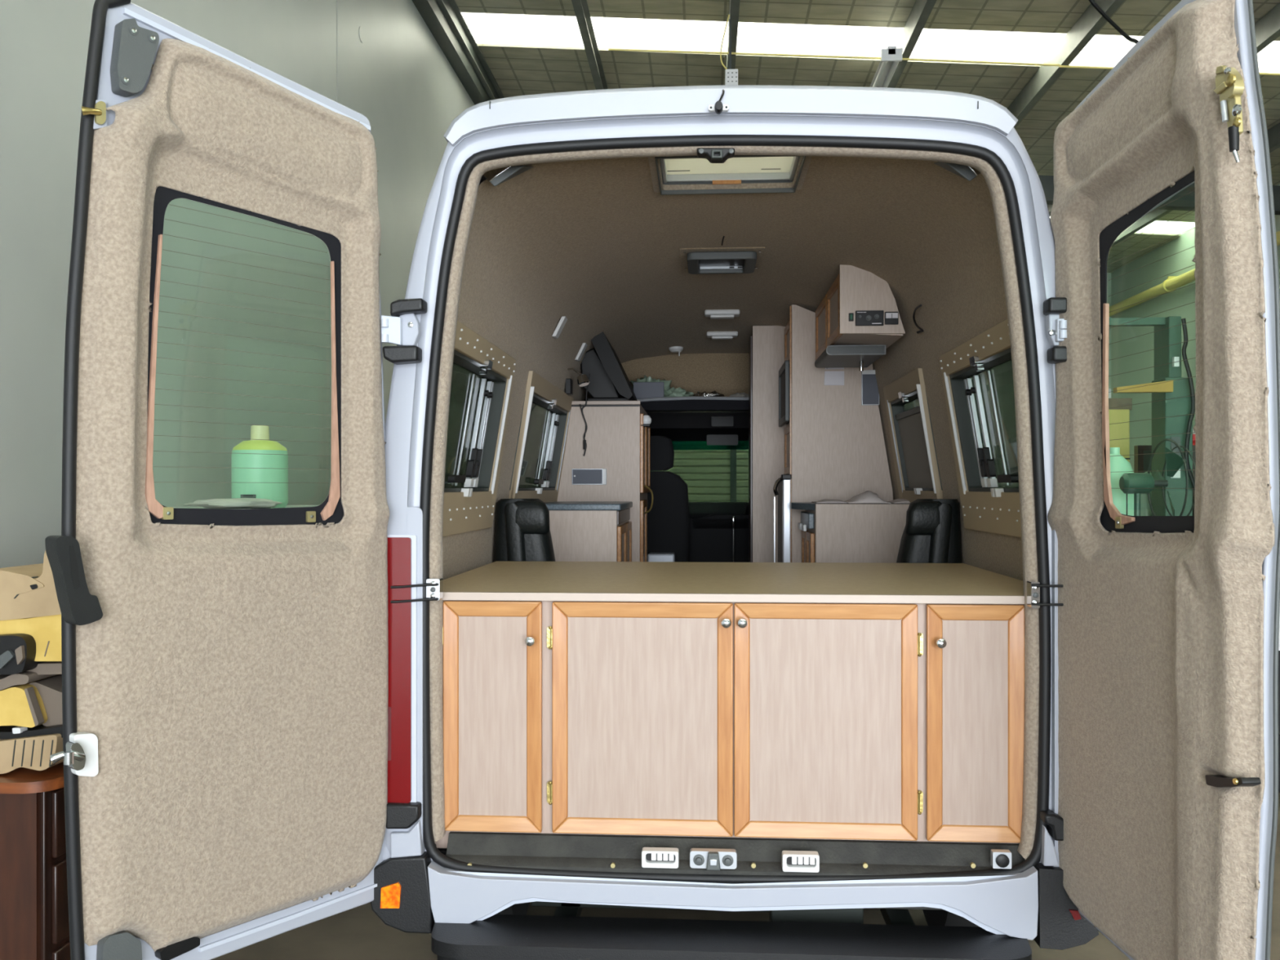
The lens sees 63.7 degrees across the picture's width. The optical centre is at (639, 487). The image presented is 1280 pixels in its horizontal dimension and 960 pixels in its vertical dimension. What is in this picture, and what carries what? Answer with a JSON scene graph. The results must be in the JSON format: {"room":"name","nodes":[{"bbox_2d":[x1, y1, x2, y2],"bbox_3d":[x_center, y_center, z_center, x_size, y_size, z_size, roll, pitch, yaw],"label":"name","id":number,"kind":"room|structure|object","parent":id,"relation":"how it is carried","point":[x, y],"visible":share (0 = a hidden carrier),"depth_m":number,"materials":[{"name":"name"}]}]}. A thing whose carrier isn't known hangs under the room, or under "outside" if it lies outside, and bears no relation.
{"room":"vehicle workshop","nodes":[
{"label":"vehicle workshop","id":0,"kind":"room"},
{"bbox_2d":[0,0,489,568],"bbox_3d":[-1.932,-1.274,6.384,0.155,5.848,22.284,0,0,4],"label":"wall","id":1,"kind":"structure","parent":0,"point":[380,60],"depth_m":4.72,"materials":[{"name":"paint"}]},
{"bbox_2d":[173,505,318,509],"bbox_3d":[-1.497,0.309,4.327,0.980,0.450,1.050,0,0,4],"label":"wall shelf","id":2,"kind":"object","parent":1,"relation":"attached to","point":[286,506],"visible":0.02,"depth_m":4.31,"materials":[{"name":"white plastic"}]},
{"bbox_2d":[184,497,282,508],"bbox_3d":[-1.623,0.064,4.085,0.395,0.045,0.240,0,0,4],"label":"rag","id":3,"kind":"object","parent":2,"relation":"on","point":[232,503],"visible":0.96,"depth_m":4.02,"materials":[{"name":"white fabric"}]},
{"bbox_2d":[231,425,288,507],"bbox_3d":[-1.571,-0.086,4.254,0.220,0.340,0.226,0,0,4],"label":"gas cylinder","id":4,"kind":"object","parent":2,"relation":"on","point":[275,467],"visible":0.85,"depth_m":4.17,"materials":[{"name":"green"}]},
{"bbox_2d":[412,0,504,129],"bbox_3d":[-1.799,-3.918,6.375,0.120,0.320,22.300,0,0,4],"label":"beam","id":5,"kind":"structure","parent":1,"relation":"attached to","point":[430,11],"depth_m":8.97,"materials":[{"name":"grey metal"}]},
{"bbox_2d":[1038,175,1279,214],"bbox_3d":[2.950,-3.454,11.713,8.930,0.847,0.150,0,0,4],"label":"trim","id":6,"kind":"structure","parent":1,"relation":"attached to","point":[1186,202],"depth_m":11.45,"materials":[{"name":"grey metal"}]},
{"bbox_2d":[665,411,748,502],"bbox_3d":[1.664,-0.350,17.310,4.200,4.000,0.160,0,0,4],"label":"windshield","id":7,"kind":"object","parent":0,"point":[708,475],"depth_m":17.40,"materials":[{"name":"green glass"}]},
{"bbox_2d":[210,791,1279,959],"bbox_3d":[2.603,1.700,6.199,9.330,0.100,22.500,0,0,4],"label":"floor","id":8,"kind":"structure","parent":0,"point":[357,933],"depth_m":3.77,"materials":[{"name":"concrete"}]},
{"bbox_2d":[0,761,71,959],"bbox_3d":[-1.772,1.222,3.348,0.535,0.855,1.140,0,0,4],"label":"dresser","id":9,"kind":"object","parent":8,"relation":"on","point":[34,925],"visible":0.11,"depth_m":2.81,"materials":[{"name":"brown wood"}]},
{"bbox_2d":[0,733,63,773],"bbox_3d":[-1.733,0.742,3.074,0.297,0.123,0.482,0,0,4],"label":"crate","id":10,"kind":"object","parent":9,"relation":"on","point":[33,753],"visible":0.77,"depth_m":2.83,"materials":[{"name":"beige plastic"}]},
{"bbox_2d":[0,724,62,739],"bbox_3d":[-1.683,0.681,3.107,0.423,0.049,0.530,0,0,4],"label":"tray","id":11,"kind":"object","parent":10,"relation":"on","point":[6,732],"visible":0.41,"depth_m":2.85,"materials":[{"name":"black"}]},
{"bbox_2d":[0,674,58,727],"bbox_3d":[-1.768,0.609,3.029,0.249,0.114,0.376,0,0,4],"label":"power tool","id":12,"kind":"object","parent":11,"relation":"on","point":[21,705],"visible":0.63,"depth_m":2.84,"materials":[{"name":"plastic"}]},
{"bbox_2d":[0,671,57,690],"bbox_3d":[-1.778,0.542,3.002,0.217,0.059,0.330,0,0,4],"label":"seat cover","id":13,"kind":"object","parent":12,"relation":"on","point":[6,681],"visible":0.42,"depth_m":2.83,"materials":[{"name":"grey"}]},
{"bbox_2d":[0,633,46,674],"bbox_3d":[-1.769,0.464,2.961,0.209,0.118,0.312,0,0,4],"label":"power tool","id":14,"kind":"object","parent":13,"relation":"on","point":[17,651],"visible":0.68,"depth_m":2.81,"materials":[{"name":"black plastic"}]},
{"bbox_2d":[27,661,62,674],"bbox_3d":[-1.593,0.505,3.086,0.215,0.035,0.440,0,0,4],"label":"pad","id":15,"kind":"object","parent":13,"relation":"on","point":[48,667],"visible":0.13,"depth_m":2.87,"materials":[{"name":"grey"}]},
{"bbox_2d":[0,614,61,661],"bbox_3d":[-1.685,0.410,3.081,0.423,0.142,0.462,0,0,4],"label":"power tool","id":16,"kind":"object","parent":15,"relation":"on","point":[46,631],"visible":0.35,"depth_m":2.85,"materials":[{"name":"yellow plastic"}]},
{"bbox_2d":[0,550,61,620],"bbox_3d":[-1.678,0.249,3.082,0.421,0.244,0.498,0,0,4],"label":"cardboard box","id":17,"kind":"object","parent":16,"relation":"on","point":[26,591],"visible":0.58,"depth_m":2.84,"materials":[{"name":"beige cardboard"}]},
{"bbox_2d":[29,674,62,726],"bbox_3d":[-1.603,0.609,3.147,0.218,0.124,0.520,0,0,4],"label":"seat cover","id":18,"kind":"object","parent":11,"relation":"on","point":[50,689],"visible":0.15,"depth_m":2.89,"materials":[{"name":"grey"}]},
{"bbox_2d":[44,0,1279,959],"bbox_3d":[0.200,0.318,5.019,2.318,2.664,6.356,0,0,4],"label":"camper van","id":19,"kind":"object","parent":8,"relation":"on","point":[252,753],"visible":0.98,"depth_m":2.45,"materials":[{"name":"grey paint"}]},
{"bbox_2d":[387,537,411,803],"bbox_3d":[-0.623,0.463,2.651,0.090,0.672,0.088,0,0,4],"label":"tail lamp","id":20,"kind":"object","parent":19,"relation":"attached to","point":[399,548],"depth_m":2.61,"materials":[{"name":"red plastic"}]},
{"bbox_2d":[390,577,443,603],"bbox_3d":[-0.568,0.262,2.623,0.129,0.059,0.048,0,0,-8],"label":"bungee catch","id":21,"kind":"object","parent":19,"relation":"attached to","point":[434,586],"visible":1,"depth_m":2.61,"materials":[{"name":"silver metal"}]},
{"bbox_2d":[482,165,533,186],"bbox_3d":[-0.358,-0.847,2.805,0.121,0.086,0.122,0,0,4],"label":"lamp","id":22,"kind":"object","parent":19,"relation":"attached to","point":[496,177],"visible":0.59,"depth_m":2.75,"materials":[{"name":"grey plastic"}]},
{"bbox_2d":[493,498,555,562],"bbox_3d":[-0.325,0.497,4.093,0.470,0.906,0.511,0,0,4],"label":"seat","id":23,"kind":"object","parent":19,"relation":"on","point":[522,533],"visible":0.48,"depth_m":3.86,"materials":[{"name":"black leather"}]},
{"bbox_2d":[551,315,567,338],"bbox_3d":[-0.364,-0.726,4.684,0.062,0.090,0.080,0,0,4],"label":"strip light","id":24,"kind":"object","parent":19,"relation":"attached to","point":[563,319],"visible":1,"depth_m":4.65,"materials":[{"name":"white plastic"}]},
{"bbox_2d":[564,367,590,395],"bbox_3d":[-0.319,-0.540,5.239,0.138,0.136,0.083,0,0,17],"label":"reading lamp","id":25,"kind":"object","parent":19,"relation":"attached to","point":[583,380],"visible":0.98,"depth_m":5.21,"materials":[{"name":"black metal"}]},
{"bbox_2d":[564,377,573,395],"bbox_3d":[-0.362,-0.512,5.253,0.030,0.080,0.080,0,0,4],"label":"socket","id":26,"kind":"object","parent":25,"relation":"attached to","point":[569,382],"depth_m":5.21,"materials":[{"name":"black"}]},
{"bbox_2d":[574,342,587,361],"bbox_3d":[-0.315,-0.723,5.511,0.060,0.090,0.080,0,0,4],"label":"strip light","id":27,"kind":"object","parent":19,"relation":"attached to","point":[582,349],"visible":1,"depth_m":5.47,"materials":[{"name":"white plastic"}]},
{"bbox_2d":[545,501,632,561],"bbox_3d":[-0.270,0.512,5.080,0.415,0.875,0.785,0,0,4],"label":"cabinet","id":28,"kind":"object","parent":19,"relation":"on","point":[580,531],"visible":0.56,"depth_m":4.71,"materials":[{"name":"laminate"}]},
{"bbox_2d":[557,400,653,561],"bbox_3d":[-0.179,0.246,5.842,0.537,1.409,0.762,0,0,4],"label":"cabinet","id":29,"kind":"object","parent":19,"relation":"on","point":[617,441],"visible":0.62,"depth_m":5.47,"materials":[{"name":"laminate"}]},
{"bbox_2d":[579,373,590,456],"bbox_3d":[-0.293,-0.385,5.457,0.056,0.439,0.016,0,0,4],"label":"lead","id":30,"kind":"object","parent":29,"relation":"hanging from","point":[584,445],"visible":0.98,"depth_m":5.46,"materials":[{"name":"black"}]},
{"bbox_2d":[572,468,606,484],"bbox_3d":[-0.270,-0.057,5.469,0.185,0.085,0.014,0,0,4],"label":"wall plate","id":31,"kind":"object","parent":29,"relation":"attached to","point":[580,476],"visible":1,"depth_m":5.46,"materials":[{"name":"silver metal"}]},
{"bbox_2d":[580,331,637,400],"bbox_3d":[-0.174,-0.673,5.872,0.303,0.428,0.600,0,0,4],"label":"television","id":32,"kind":"object","parent":29,"relation":"on","point":[608,380],"visible":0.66,"depth_m":5.70,"materials":[{"name":"black plastic"}]},
{"bbox_2d":[642,414,651,426],"bbox_3d":[0.032,-0.355,5.509,0.060,0.064,0.060,0,0,4],"label":"light","id":33,"kind":"object","parent":29,"relation":"attached to","point":[646,419],"visible":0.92,"depth_m":5.48,"materials":[{"name":"white plastic"}]},
{"bbox_2d":[641,847,678,868],"bbox_3d":[0.051,0.930,2.587,0.092,0.042,0.030,0,0,4],"label":"step light","id":34,"kind":"object","parent":19,"relation":"attached to","point":[651,857],"visible":1,"depth_m":2.58,"materials":[{"name":"white plastic"}]},
{"bbox_2d":[647,551,675,561],"bbox_3d":[0.130,0.673,6.194,0.159,0.554,0.180,0,0,4],"label":"case","id":35,"kind":"object","parent":19,"relation":"on","point":[652,556],"visible":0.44,"depth_m":6.11,"materials":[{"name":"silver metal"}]},
{"bbox_2d":[583,395,748,412],"bbox_3d":[0.468,-0.490,6.258,1.560,0.080,0.570,0,0,4],"label":"shelf","id":36,"kind":"object","parent":19,"relation":"attached to","point":[694,403],"visible":0.36,"depth_m":5.99,"materials":[{"name":"black fabric"}]},
{"bbox_2d":[633,382,663,399],"bbox_3d":[0.051,-0.560,6.065,0.181,0.118,0.012,0,0,4],"label":"panel","id":37,"kind":"object","parent":36,"relation":"on","point":[641,389],"visible":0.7,"depth_m":6.06,"materials":[{"name":"grey"}]},
{"bbox_2d":[629,375,671,396],"bbox_3d":[0.061,-0.574,6.259,0.293,0.216,0.270,0,0,4],"label":"plastic bag","id":38,"kind":"object","parent":36,"relation":"on","point":[667,384],"visible":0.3,"depth_m":6.21,"materials":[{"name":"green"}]},
{"bbox_2d":[663,386,693,397],"bbox_3d":[0.225,-0.543,6.221,0.205,0.124,0.175,0,0,4],"label":"plastic bag","id":39,"kind":"object","parent":36,"relation":"on","point":[673,392],"visible":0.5,"depth_m":6.17,"materials":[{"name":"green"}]},
{"bbox_2d":[688,390,724,396],"bbox_3d":[0.400,-0.537,6.149,0.216,0.076,0.185,0,0,4],"label":"parcel","id":40,"kind":"object","parent":36,"relation":"on","point":[713,393],"visible":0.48,"depth_m":6.09,"materials":[{"name":"white"}]},
{"bbox_2d":[647,435,689,561],"bbox_3d":[0.096,0.339,6.532,0.440,1.303,0.590,0,0,4],"label":"seat","id":41,"kind":"object","parent":19,"relation":"on","point":[668,519],"visible":0.26,"depth_m":6.26,"materials":[{"name":"black fabric"}]},
{"bbox_2d":[668,346,683,355],"bbox_3d":[0.223,-0.838,6.366,0.089,0.055,0.089,0,0,4],"label":"smoke detector","id":42,"kind":"object","parent":19,"relation":"attached to","point":[678,349],"visible":1,"depth_m":6.33,"materials":[{"name":"white plastic"}]},
{"bbox_2d":[689,848,737,870],"bbox_3d":[0.183,0.931,2.574,0.117,0.043,0.040,0,0,4],"label":"door striker","id":43,"kind":"structure","parent":19,"relation":"attached to","point":[709,859],"depth_m":2.57,"materials":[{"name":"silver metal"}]},
{"bbox_2d":[697,147,734,163],"bbox_3d":[0.191,-0.836,2.593,0.095,0.032,0.060,0,0,4],"label":"latch","id":44,"kind":"object","parent":19,"relation":"attached to","point":[714,155],"depth_m":2.58,"materials":[{"name":"black"}]},
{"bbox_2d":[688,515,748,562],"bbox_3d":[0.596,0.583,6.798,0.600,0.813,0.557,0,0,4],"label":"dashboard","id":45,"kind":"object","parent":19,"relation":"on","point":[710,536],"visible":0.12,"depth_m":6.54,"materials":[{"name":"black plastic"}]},
{"bbox_2d":[688,502,748,518],"bbox_3d":[0.544,0.202,7.476,1.680,0.396,0.802,0,0,4],"label":"dashboard","id":46,"kind":"object","parent":19,"relation":"attached to","point":[696,509],"visible":0.02,"depth_m":7.40,"materials":[{"name":"black plastic"}]},
{"bbox_2d":[708,88,728,114],"bbox_3d":[0.195,-0.957,2.562,0.050,0.078,0.103,0,0,4],"label":"camera","id":47,"kind":"object","parent":19,"relation":"attached to","point":[718,107],"visible":0.94,"depth_m":2.53,"materials":[{"name":"white plastic"}]},
{"bbox_2d":[679,247,764,274],"bbox_3d":[0.336,-0.930,4.250,0.339,0.040,0.348,0,0,4],"label":"vent","id":48,"kind":"object","parent":19,"relation":"attached to","point":[704,260],"visible":1,"depth_m":4.18,"materials":[{"name":"grey plastic"}]},
{"bbox_2d":[704,309,739,319],"bbox_3d":[0.435,-0.914,5.445,0.185,0.040,0.090,0,0,4],"label":"strip light","id":49,"kind":"object","parent":19,"relation":"attached to","point":[712,313],"visible":1,"depth_m":5.41,"materials":[{"name":"white plastic"}]},
{"bbox_2d":[710,315,733,319],"bbox_3d":[0.435,-0.901,5.450,0.125,0.014,0.060,0,0,4],"label":"diffuser","id":50,"kind":"object","parent":49,"relation":"attached to","point":[712,317],"depth_m":5.42,"materials":[{"name":"white plastic"}]},
{"bbox_2d":[711,416,733,426],"bbox_3d":[0.551,-0.452,6.894,0.146,0.093,0.090,0,0,4],"label":"radio","id":51,"kind":"object","parent":19,"relation":"attached to","point":[716,421],"visible":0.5,"depth_m":6.85,"materials":[{"name":"black"}]},
{"bbox_2d":[706,434,737,445],"bbox_3d":[0.573,-0.356,7.173,0.218,0.127,0.030,0,0,4],"label":"mirror","id":52,"kind":"object","parent":19,"relation":"attached to","point":[712,439],"visible":0.98,"depth_m":7.16,"materials":[{"name":"black mirror"}]},
{"bbox_2d":[706,331,737,339],"bbox_3d":[0.478,-0.881,5.984,0.180,0.040,0.090,0,0,4],"label":"strip light","id":53,"kind":"object","parent":19,"relation":"attached to","point":[713,335],"visible":1,"depth_m":5.94,"materials":[{"name":"white plastic"}]},
{"bbox_2d":[434,560,1025,859],"bbox_3d":[0.279,0.611,3.178,1.700,0.678,1.161,0,0,4],"label":"storage cabinet","id":54,"kind":"object","parent":19,"relation":"on","point":[874,701],"visible":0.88,"depth_m":2.64,"materials":[{"name":"laminate"}]},
{"bbox_2d":[443,560,1023,595],"bbox_3d":[0.280,0.283,3.196,1.700,0.020,1.125,0,0,4],"label":"countertop","id":55,"kind":"structure","parent":54,"relation":"on","point":[508,576],"depth_m":3.06,"materials":[{"name":"laminate"}]},
{"bbox_2d":[648,155,812,195],"bbox_3d":[0.264,-0.983,3.064,0.475,0.115,0.410,0,0,4],"label":"roof hatch","id":56,"kind":"object","parent":19,"relation":"attached to","point":[740,174],"visible":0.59,"depth_m":3.21,"materials":[{"name":"grey plastic"}]},
{"bbox_2d":[665,156,793,174],"bbox_3d":[0.265,-0.986,3.059,0.387,0.003,0.340,0,0,4],"label":"blind","id":57,"kind":"object","parent":56,"relation":"hanging from","point":[757,165],"depth_m":3.16,"materials":[{"name":"white"}]},
{"bbox_2d":[431,906,1031,959],"bbox_3d":[0.228,1.137,2.816,1.465,0.254,0.790,0,0,4],"label":"step","id":58,"kind":"structure","parent":19,"relation":"attached to","point":[566,935],"depth_m":2.49,"materials":[{"name":"black plastic"}]},
{"bbox_2d":[731,515,735,562],"bbox_3d":[0.584,0.564,6.436,0.027,0.771,0.027,0,0,4],"label":"lever","id":59,"kind":"object","parent":19,"relation":"on","point":[733,518],"visible":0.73,"depth_m":6.43,"materials":[{"name":"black metal"}]},
{"bbox_2d":[748,325,786,562],"bbox_3d":[0.977,0.024,5.844,0.708,1.853,0.212,0,0,4],"label":"partition panel","id":60,"kind":"object","parent":19,"relation":"on","point":[766,343],"visible":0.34,"depth_m":5.76,"materials":[{"name":"laminate"}]},
{"bbox_2d":[782,850,819,872],"bbox_3d":[0.400,0.932,2.565,0.091,0.044,0.030,0,0,4],"label":"switch panel","id":61,"kind":"object","parent":19,"relation":"attached to","point":[806,861],"visible":1,"depth_m":2.56,"materials":[{"name":"white plastic"}]},
{"bbox_2d":[773,304,893,562],"bbox_3d":[0.998,0.018,5.428,0.613,1.865,0.600,0,0,4],"label":"partition panel","id":62,"kind":"object","parent":19,"relation":"on","point":[835,448],"visible":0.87,"depth_m":5.15,"materials":[{"name":"laminate"}]},
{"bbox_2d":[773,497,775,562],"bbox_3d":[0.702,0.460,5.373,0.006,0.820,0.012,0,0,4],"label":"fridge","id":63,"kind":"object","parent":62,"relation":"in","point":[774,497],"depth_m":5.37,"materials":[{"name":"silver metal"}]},
{"bbox_2d":[773,477,782,562],"bbox_3d":[0.748,0.406,5.466,0.109,0.929,0.495,0,0,4],"label":"fridge","id":64,"kind":"object","parent":62,"relation":"in","point":[779,482],"depth_m":5.42,"materials":[{"name":"silver metal"}]},
{"bbox_2d":[778,360,789,426],"bbox_3d":[0.780,-0.490,5.472,0.053,0.310,0.500,0,0,4],"label":"microwave","id":65,"kind":"object","parent":62,"relation":"in","point":[784,372],"depth_m":5.43,"materials":[{"name":"grey plastic"}]},
{"bbox_2d":[823,367,844,385],"bbox_3d":[0.969,-0.581,5.133,0.099,0.143,0.030,0,0,4],"label":"leaflet","id":66,"kind":"object","parent":62,"relation":"attached to","point":[831,378],"visible":0.56,"depth_m":5.14,"materials":[{"name":"white paper"}]},
{"bbox_2d":[861,369,879,404],"bbox_3d":[1.148,-0.497,5.131,0.089,0.176,0.011,0,0,4],"label":"wall plate","id":67,"kind":"object","parent":62,"relation":"attached to","point":[869,389],"visible":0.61,"depth_m":5.13,"materials":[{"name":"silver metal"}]},
{"bbox_2d":[791,502,909,563],"bbox_3d":[0.989,0.512,4.878,0.521,0.875,0.500,0,0,4],"label":"cabinet","id":68,"kind":"object","parent":19,"relation":"on","point":[832,532],"visible":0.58,"depth_m":4.63,"materials":[{"name":"laminate"}]},
{"bbox_2d":[812,498,846,502],"bbox_3d":[0.898,0.064,4.873,0.151,0.018,0.242,0,0,4],"label":"cloth","id":69,"kind":"object","parent":68,"relation":"on","point":[825,500],"visible":0.99,"depth_m":4.78,"materials":[{"name":"white"}]},
{"bbox_2d":[844,490,891,503],"bbox_3d":[1.050,0.044,4.803,0.200,0.058,0.246,0,0,4],"label":"towel","id":70,"kind":"object","parent":68,"relation":"on","point":[868,496],"visible":0.95,"depth_m":4.70,"materials":[{"name":"white fabric"}]},
{"bbox_2d":[815,264,905,359],"bbox_3d":[0.975,-0.763,4.657,0.262,0.288,0.973,0,0,4],"label":"locker","id":71,"kind":"object","parent":19,"relation":"attached to","point":[860,307],"visible":0.93,"depth_m":4.20,"materials":[{"name":"laminate"}]},
{"bbox_2d":[814,344,885,371],"bbox_3d":[0.959,-0.579,4.747,0.258,0.086,0.504,0,0,4],"label":"range hood","id":72,"kind":"object","parent":71,"relation":"attached to","point":[860,357],"visible":1,"depth_m":4.56,"materials":[{"name":"grey plastic"}]},
{"bbox_2d":[897,412,933,488],"bbox_3d":[1.217,-0.164,4.478,0.060,0.333,0.726,0,0,4],"label":"blind","id":73,"kind":"object","parent":19,"relation":"hanging from","point":[915,458],"depth_m":4.57,"materials":[{"name":"grey fabric"}]},
{"bbox_2d":[896,498,962,563],"bbox_3d":[0.983,0.497,4.011,0.470,0.906,0.511,0,0,4],"label":"seat","id":74,"kind":"object","parent":19,"relation":"on","point":[931,534],"visible":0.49,"depth_m":3.77,"materials":[{"name":"black leather"}]},
{"bbox_2d":[933,161,980,181],"bbox_3d":[0.841,-0.837,2.729,0.102,0.083,0.122,0,0,4],"label":"lamp","id":75,"kind":"object","parent":19,"relation":"attached to","point":[969,173],"visible":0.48,"depth_m":2.67,"materials":[{"name":"grey plastic"}]},
{"bbox_2d":[991,848,1011,868],"bbox_3d":[0.890,0.916,2.536,0.045,0.040,0.027,0,0,4],"label":"power socket","id":76,"kind":"object","parent":19,"relation":"attached to","point":[1000,859],"visible":1,"depth_m":2.53,"materials":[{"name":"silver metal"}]},
{"bbox_2d":[1026,580,1063,608],"bbox_3d":[0.997,0.264,2.525,0.090,0.066,0.048,0,0,20],"label":"bungee catch","id":77,"kind":"object","parent":19,"relation":"attached to","point":[1033,587],"visible":1,"depth_m":2.52,"materials":[{"name":"silver metal"}]},
{"bbox_2d":[1108,409,1130,462],"bbox_3d":[3.227,0.552,7.497,0.432,2.195,0.630,0,0,4],"label":"locker","id":78,"kind":"object","parent":8,"relation":"on","point":[1120,431],"visible":0.13,"depth_m":7.20,"materials":[{"name":"yellow metal"}]},
{"bbox_2d":[1108,388,1132,409],"bbox_3d":[3.390,-0.637,7.432,0.170,0.183,0.360,0,0,4],"label":"carton","id":79,"kind":"object","parent":78,"relation":"on","point":[1113,402],"visible":0.36,"depth_m":7.25,"materials":[{"name":"brown"}]},
{"bbox_2d":[1109,447,1133,515],"bbox_3d":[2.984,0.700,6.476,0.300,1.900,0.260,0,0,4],"label":"water bottle","id":80,"kind":"object","parent":8,"relation":"on","point":[1120,464],"visible":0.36,"depth_m":6.36,"materials":[{"name":"green plastic"}]},
{"bbox_2d":[1109,315,1195,515],"bbox_3d":[2.904,0.292,6.495,1.109,2.715,0.312,0,0,4],"label":"machine","id":81,"kind":"object","parent":8,"relation":"on","point":[1183,424],"visible":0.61,"depth_m":6.37,"materials":[{"name":"green metal"}]},
{"bbox_2d":[1119,438,1195,515],"bbox_3d":[2.971,0.680,6.126,0.465,1.940,0.532,0,0,4],"label":"pedestal fan","id":82,"kind":"object","parent":8,"relation":"on","point":[1135,483],"visible":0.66,"depth_m":6.08,"materials":[{"name":"green"}]},
{"bbox_2d":[1133,444,1195,515],"bbox_3d":[3.414,0.687,6.746,0.499,1.927,0.186,0,0,4],"label":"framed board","id":83,"kind":"object","parent":8,"relation":"on","point":[1141,462],"visible":0.07,"depth_m":6.79,"materials":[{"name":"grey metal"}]},
{"bbox_2d":[1278,612,1279,791],"bbox_3d":[3.985,0.957,5.856,1.270,1.386,0.650,0,0,4],"label":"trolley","id":84,"kind":"object","parent":8,"relation":"on","point":[1279,612],"visible":0.02,"depth_m":5.59,"materials":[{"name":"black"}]},
{"bbox_2d":[454,0,1279,272],"bbox_3d":[2.600,-3.829,6.149,9.130,0.610,22.400,0,0,4],"label":"ceiling","id":85,"kind":"structure","parent":0,"point":[517,70],"depth_m":9.47,"materials":[{"name":"grey metal"}]},
{"bbox_2d":[435,0,517,127],"bbox_3d":[-1.730,-3.980,6.371,0.070,0.200,22.300,0,0,4],"label":"beam","id":86,"kind":"structure","parent":85,"relation":"attached to","point":[441,3],"depth_m":9.29,"materials":[{"name":"grey metal"}]},
{"bbox_2d":[571,0,608,89],"bbox_3d":[-0.612,-3.909,6.301,0.070,0.200,22.300,0,0,4],"label":"beam","id":87,"kind":"structure","parent":85,"relation":"attached to","point":[580,7],"depth_m":8.99,"materials":[{"name":"grey metal"}]},
{"bbox_2d":[720,14,737,84],"bbox_3d":[0.713,-3.388,8.268,0.143,0.728,0.206,0,0,4],"label":"cable box","id":88,"kind":"object","parent":85,"relation":"hanging from","point":[731,75],"visible":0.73,"depth_m":8.17,"materials":[{"name":"white plastic"}]},
{"bbox_2d":[461,12,1279,73],"bbox_3d":[2.775,-3.837,8.928,9.130,0.585,0.770,0,0,4],"label":"skylight","id":89,"kind":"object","parent":85,"relation":"attached to","point":[1104,51],"depth_m":9.01,"materials":[{"name":"white"}]},
{"bbox_2d":[887,0,936,88],"bbox_3d":[2.083,-3.737,6.131,0.070,0.200,22.300,0,0,4],"label":"beam","id":90,"kind":"structure","parent":85,"relation":"attached to","point":[921,11],"depth_m":8.35,"materials":[{"name":"grey metal"}]},
{"bbox_2d":[869,45,902,87],"bbox_3d":[2.115,-3.576,9.110,0.170,0.123,1.250,0,0,4],"label":"fluorescent light","id":91,"kind":"object","parent":90,"relation":"attached to","point":[891,56],"visible":0.7,"depth_m":8.65,"materials":[{"name":"white plastic"}]},
{"bbox_2d":[1007,0,1124,128],"bbox_3d":[3.410,-3.653,6.048,0.070,0.200,22.300,0,0,4],"label":"beam","id":92,"kind":"structure","parent":85,"relation":"attached to","point":[1091,21],"depth_m":8.61,"materials":[{"name":"grey metal"}]},
{"bbox_2d":[1088,0,1138,44],"bbox_3d":[3.825,-3.441,7.940,1.288,0.521,0.110,0,0,-36],"label":"cable","id":93,"kind":"object","parent":92,"relation":"hanging from","point":[1093,3],"visible":0.63,"depth_m":7.69,"materials":[{"name":"black plastic"}]},
{"bbox_2d":[1049,216,1195,234],"bbox_3d":[3.118,-3.837,14.383,9.130,0.585,0.800,0,0,4],"label":"skylight","id":94,"kind":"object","parent":85,"relation":"attached to","point":[1170,227],"depth_m":14.16,"materials":[{"name":"white"}]},
{"bbox_2d":[1047,2,1279,216],"bbox_3d":[4.758,-3.567,5.963,0.070,0.200,22.300,0,0,4],"label":"beam","id":95,"kind":"structure","parent":85,"relation":"attached to","point":[1267,28],"depth_m":7.97,"materials":[{"name":"grey metal"}]},
{"bbox_2d":[1059,65,1279,75],"bbox_3d":[5.320,-3.420,8.533,3.601,0.244,0.018,0,0,4],"label":"conduit","id":96,"kind":"object","parent":95,"relation":"attached to","point":[1060,66],"visible":0.35,"depth_m":8.62,"materials":[{"name":"yellow"}]},
{"bbox_2d":[1111,122,1279,246],"bbox_3d":[6.055,-3.484,5.882,0.070,0.200,22.300,0,0,4],"label":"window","id":97,"kind":"structure","parent":85,"relation":"attached to","point":[1273,133],"depth_m":12.96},
{"bbox_2d":[1106,272,1111,388],"bbox_3d":[3.301,-1.350,17.302,8.930,6.000,0.150,0,0,4],"label":"wall","id":98,"kind":"structure","parent":0,"point":[1108,274],"depth_m":16.95,"materials":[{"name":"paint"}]},
{"bbox_2d":[725,0,739,69],"bbox_3d":[0.626,-3.830,6.223,0.070,0.200,22.300,0,0,4],"label":"trim","id":99,"kind":"structure","parent":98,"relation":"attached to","point":[734,5],"depth_m":8.40,"materials":[{"name":"grey metal"}]},
{"bbox_2d":[608,48,1060,66],"bbox_3d":[1.627,-3.660,8.765,3.801,0.251,0.018,0,0,4],"label":"conduit","id":100,"kind":"object","parent":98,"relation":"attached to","point":[610,49],"visible":0.96,"depth_m":8.76,"materials":[{"name":"yellow"}]},
{"bbox_2d":[1111,183,1279,471],"bbox_3d":[7.128,-0.990,5.814,0.150,5.281,22.300,0,0,4],"label":"wall","id":101,"kind":"structure","parent":0,"point":[1184,295],"depth_m":15.62,"materials":[{"name":"paint"}]},
{"bbox_2d":[1109,231,1279,316],"bbox_3d":[7.115,-2.868,8.520,0.215,0.225,16.700,0,0,4],"label":"pipe","id":102,"kind":"object","parent":101,"relation":"attached to","point":[1172,282],"visible":0.43,"depth_m":14.76,"materials":[{"name":"yellow metal"}]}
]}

